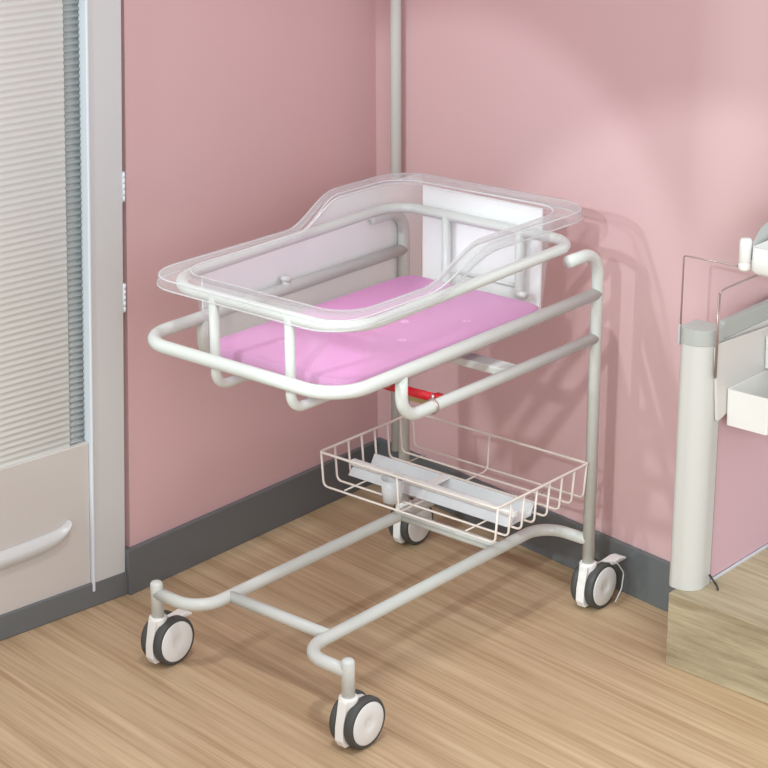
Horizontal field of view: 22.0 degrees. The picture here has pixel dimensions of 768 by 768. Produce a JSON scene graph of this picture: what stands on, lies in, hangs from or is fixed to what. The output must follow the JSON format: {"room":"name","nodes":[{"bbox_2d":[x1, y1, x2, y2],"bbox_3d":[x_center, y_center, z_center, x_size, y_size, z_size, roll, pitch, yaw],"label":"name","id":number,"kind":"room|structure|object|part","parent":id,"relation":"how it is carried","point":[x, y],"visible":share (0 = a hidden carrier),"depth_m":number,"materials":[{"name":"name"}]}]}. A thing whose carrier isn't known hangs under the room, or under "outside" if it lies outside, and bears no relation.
{"room":"hospital room","nodes":[
{"label":"hospital room","id":0,"kind":"room"},
{"bbox_2d":[0,571,126,640],"bbox_3d":[-1.033,0.571,3.810,1.304,0.055,0.034,-18,26,-40],"label":"baseboard","id":1,"kind":"structure","parent":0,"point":[45,611],"depth_m":4.11,"materials":[{"name":"grey plastic"}]},
{"bbox_2d":[121,0,377,546],"bbox_3d":[-0.337,-0.857,4.158,0.164,2.500,0.839,16,25,38],"label":"wall","id":2,"kind":"structure","parent":0,"point":[239,117],"depth_m":4.21,"materials":[{"name":"pink paint"}]},
{"bbox_2d":[125,439,377,594],"bbox_3d":[-0.282,0.291,4.505,0.022,0.104,0.830,16,25,37],"label":"baseboard","id":3,"kind":"structure","parent":2,"relation":"attached to","point":[162,556],"depth_m":4.44,"materials":[{"name":"grey plastic"}]},
{"bbox_2d":[0,483,767,767],"bbox_3d":[0.402,0.866,3.127,3.800,0.050,5.000,16,25,38],"label":"floor","id":4,"kind":"structure","parent":0,"point":[497,665],"depth_m":3.87,"materials":[{"name":"brown wood"}]},
{"bbox_2d":[141,173,625,748],"bbox_3d":[0.013,0.105,3.920,0.560,0.848,0.877,16,25,38],"label":"hospital bassinet","id":5,"kind":"object","parent":4,"relation":"on","point":[368,237],"visible":0.93,"depth_m":3.93,"materials":[{"name":"grey metal"}]},
{"bbox_3d":[-0.445,0.423,3.881,0.025,0.080,0.025,16,25,38],"label":"stem","id":6,"kind":"part","parent":5,"relation":"part of","materials":[{"name":"grey"}]},
{"bbox_3d":[-0.157,-0.158,4.031,0.023,0.098,0.614,16,25,38],"label":"rail","id":7,"kind":"part","parent":5,"relation":"part of","materials":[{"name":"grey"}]},
{"bbox_3d":[-0.135,-0.258,4.051,0.004,0.233,0.660,16,25,38],"label":"guard panel","id":8,"kind":"part","parent":5,"relation":"part of","materials":[{"name":"white"}]},
{"bbox_3d":[-0.090,-0.166,3.856,0.019,0.198,0.691,16,25,38],"label":"cradle leg","id":9,"kind":"part","parent":5,"relation":"part of","materials":[{"name":"grey metal"}]},
{"bbox_3d":[-0.065,0.532,3.573,0.025,0.080,0.025,16,25,38],"label":"stem","id":10,"kind":"part","parent":5,"relation":"part of","materials":[{"name":"grey metal"}]},
{"bbox_2d":[157,173,582,331],"bbox_3d":[-0.016,-0.192,3.785,0.496,0.246,0.765,16,25,38],"label":"tub","id":11,"kind":"object","parent":5,"relation":"on","point":[380,182],"visible":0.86,"depth_m":3.69,"materials":[{"name":"clear plastic"}]},
{"bbox_3d":[-0.022,-0.131,3.799,0.526,0.032,0.782,16,25,38],"label":"bumper rail","id":12,"kind":"part","parent":5,"relation":"part of","materials":[{"name":"grey metal"}]},
{"bbox_2d":[220,275,537,384],"bbox_3d":[-0.008,-0.101,3.827,0.358,0.037,0.600,16,25,38],"label":"mattress","id":13,"kind":"object","parent":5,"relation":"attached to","point":[322,358],"visible":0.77,"depth_m":3.75,"materials":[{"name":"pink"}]},
{"bbox_3d":[0.053,-0.125,3.740,0.019,0.198,0.691,16,25,38],"label":"cradle leg","id":14,"kind":"part","parent":5,"relation":"part of","materials":[{"name":"grey metal"}]},
{"bbox_3d":[0.043,0.013,3.657,0.154,0.019,0.023,16,25,38],"label":"tilt lever","id":15,"kind":"part","parent":5,"relation":"part of","materials":[{"name":"red plastic"}]},
{"bbox_2d":[320,415,588,542],"bbox_3d":[0.131,0.184,4.090,0.500,0.085,0.314,16,25,38],"label":"wire basket","id":16,"kind":"object","parent":5,"relation":"hanging from","point":[585,464],"visible":0.91,"depth_m":4.07,"materials":[{"name":"beige metal"}]},
{"bbox_2d":[381,474,403,504],"bbox_3d":[0.017,0.215,4.031,0.048,0.050,0.048,16,25,38],"label":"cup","id":17,"kind":"object","parent":16,"relation":"in","point":[388,483],"visible":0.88,"depth_m":4.02,"materials":[{"name":"white plastic"}]},
{"bbox_2d":[349,453,533,526],"bbox_3d":[0.114,0.212,4.065,0.432,0.030,0.089,16,25,38],"label":"plastic tray","id":18,"kind":"object","parent":16,"relation":"in","point":[445,482],"visible":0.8,"depth_m":4.05,"materials":[{"name":"white plastic"}]},
{"bbox_3d":[0.199,-0.278,4.053,0.307,0.218,0.004,16,25,38],"label":"guard panel","id":19,"kind":"part","parent":5,"relation":"part of","materials":[{"name":"white"}]},
{"bbox_3d":[0.223,-0.049,3.723,0.023,0.098,0.614,16,25,38],"label":"rail","id":20,"kind":"part","parent":5,"relation":"part of","materials":[{"name":"grey metal"}]},
{"bbox_3d":[0.277,-0.180,3.977,0.024,0.015,0.015,16,25,38],"label":"cradle knob","id":21,"kind":"part","parent":5,"relation":"part of","materials":[{"name":"grey plastic"}]},
{"bbox_2d":[602,561,623,601],"bbox_3d":[0.482,0.412,4.142,0.051,0.094,0.017,-6,21,-17],"label":"loop","id":22,"kind":"object","parent":5,"relation":"hanging from","point":[602,561],"visible":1,"depth_m":4.15,"materials":[{"name":"grey metal"}]},
{"bbox_2d":[666,543,767,703],"bbox_3d":[1.084,0.459,3.943,0.724,0.157,0.838,16,25,38],"label":"wooden platform","id":23,"kind":"object","parent":4,"relation":"on","point":[720,637],"visible":1,"depth_m":3.83,"materials":[{"name":"beige wood"}]},
{"bbox_2d":[709,574,718,590],"bbox_3d":[0.648,0.388,3.877,0.010,0.025,0.030,-13,23,-31],"label":"cable","id":24,"kind":"object","parent":23,"relation":"on","point":[710,576],"visible":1,"depth_m":3.88,"materials":[{"name":"grey"}]},
{"bbox_2d":[669,255,767,590],"bbox_3d":[0.796,0.009,3.974,0.120,0.671,0.635,16,25,38],"label":"screen","id":25,"kind":"object","parent":23,"relation":"on","point":[720,516],"depth_m":3.83,"materials":[{"name":"grey plastic"}]},
{"bbox_3d":[0.560,-0.094,3.740,0.005,0.040,0.008,16,25,38],"label":"bracket plate","id":26,"kind":"part","parent":25,"relation":"part of","materials":[{"name":"silver metal"}]},
{"bbox_3d":[0.598,0.158,3.810,0.064,0.505,0.064,16,25,38],"label":"corner post","id":27,"kind":"part","parent":25,"relation":"part of","materials":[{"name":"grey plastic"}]},
{"bbox_3d":[0.603,-0.146,3.681,0.120,0.178,0.008,16,25,38],"label":"wire bracket","id":28,"kind":"part","parent":25,"relation":"part of","materials":[{"name":"silver metal"}]},
{"bbox_3d":[0.816,0.077,4.034,0.028,0.494,0.559,16,25,38],"label":"panel","id":29,"kind":"part","parent":25,"relation":"part of","materials":[{"name":"pink"}]},
{"bbox_2d":[714,326,767,420],"bbox_3d":[0.753,-0.048,3.870,0.006,0.164,0.410,16,25,38],"label":"holder","id":30,"kind":"object","parent":25,"relation":"attached to","point":[740,358],"visible":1,"depth_m":3.77,"materials":[{"name":"white plastic"}]},
{"bbox_2d":[714,275,757,378],"bbox_3d":[0.708,-0.127,3.778,0.006,0.175,0.280,16,25,38],"label":"rod","id":31,"kind":"object","parent":30,"relation":"attached to","point":[751,277],"visible":0.98,"depth_m":3.69,"materials":[{"name":"silver metal"}]},
{"bbox_2d":[727,369,767,434],"bbox_3d":[0.780,0.017,3.845,0.092,0.074,0.285,16,25,38],"label":"storage bin","id":32,"kind":"object","parent":30,"relation":"attached to","point":[747,400],"visible":1,"depth_m":3.75,"materials":[{"name":"white plastic"}]},
{"bbox_2d":[765,335,767,368],"bbox_3d":[0.835,-0.085,3.906,0.056,0.065,0.232,16,25,38],"label":"storage bin","id":33,"kind":"object","parent":30,"relation":"attached to","point":[766,350],"visible":1,"depth_m":3.84,"materials":[{"name":"white plastic"}]},
{"bbox_3d":[0.820,-0.175,3.931,0.014,0.035,0.570,16,25,38],"label":"cap rail","id":34,"kind":"part","parent":25,"relation":"part of","materials":[{"name":"grey plastic"}]},
{"bbox_2d":[375,0,767,560],"bbox_3d":[0.720,-1.000,4.544,1.231,2.500,1.499,16,25,38],"label":"wall","id":35,"kind":"structure","parent":0,"point":[650,117],"depth_m":4.07,"materials":[{"name":"pink paint"}]},
{"bbox_2d":[390,0,401,451],"bbox_3d":[0.028,-0.969,4.303,0.029,2.390,0.038,16,25,38],"label":"pipe","id":36,"kind":"object","parent":35,"relation":"attached to","point":[395,5],"visible":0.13,"depth_m":4.42,"materials":[{"name":"grey metal"}]},
{"bbox_2d":[377,437,674,611],"bbox_3d":[0.346,0.318,4.413,1.083,0.110,0.144,17,26,39],"label":"baseboard","id":37,"kind":"structure","parent":35,"relation":"attached to","point":[646,575],"depth_m":4.26,"materials":[{"name":"grey plastic"}]},
{"bbox_2d":[738,222,767,276],"bbox_3d":[0.844,-0.261,3.632,0.259,0.094,0.320,16,25,38],"label":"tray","id":38,"kind":"object","parent":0,"point":[758,250],"visible":1,"depth_m":3.59,"materials":[{"name":"white plastic"}]},
{"bbox_2d":[752,240,767,276],"bbox_3d":[0.855,-0.239,3.632,0.233,0.052,0.316,16,25,38],"label":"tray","id":39,"kind":"object","parent":38,"relation":"on","point":[759,247],"depth_m":3.58,"materials":[{"name":"white plastic"}]},
{"bbox_2d":[752,222,767,254],"bbox_3d":[0.752,-0.292,3.684,0.006,0.070,0.250,16,25,38],"label":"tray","id":40,"kind":"object","parent":38,"relation":"on","point":[761,239],"depth_m":3.61,"materials":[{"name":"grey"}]},
{"bbox_3d":[-1.032,-0.615,3.494,0.232,2.500,1.456,16,25,38],"label":"wall","id":41,"kind":"structure","parent":0,"visible":0},
{"bbox_2d":[0,0,89,614],"bbox_3d":[-1.009,-0.562,3.431,1.279,2.343,0.055,-18,26,-40],"label":"door","id":42,"kind":"structure","parent":41,"relation":"in","point":[45,523],"depth_m":3.90,"materials":[{"name":"grey laminate"}]},
{"bbox_3d":[-1.017,-0.709,3.375,1.212,2.025,0.013,-18,26,-40],"label":"ribbed glass","id":43,"kind":"part","parent":42,"relation":"part of","materials":[{"name":"white glass"}]},
{"bbox_3d":[-1.031,0.435,3.737,0.138,0.073,1.056,16,25,38],"label":"rail","id":44,"kind":"part","parent":42,"relation":"part of","materials":[{"name":"silver metal"}]},
{"bbox_3d":[-1.048,0.402,3.747,1.176,0.316,0.038,-18,26,-40],"label":"panel","id":45,"kind":"part","parent":42,"relation":"part of","materials":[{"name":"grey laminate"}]},
{"bbox_2d":[78,0,125,591],"bbox_3d":[-0.554,-0.752,3.819,0.211,2.466,0.046,-18,26,-40],"label":"trim","id":46,"kind":"structure","parent":41,"relation":"attached to","point":[102,183],"depth_m":3.97,"materials":[{"name":"silver metal"}]}
]}

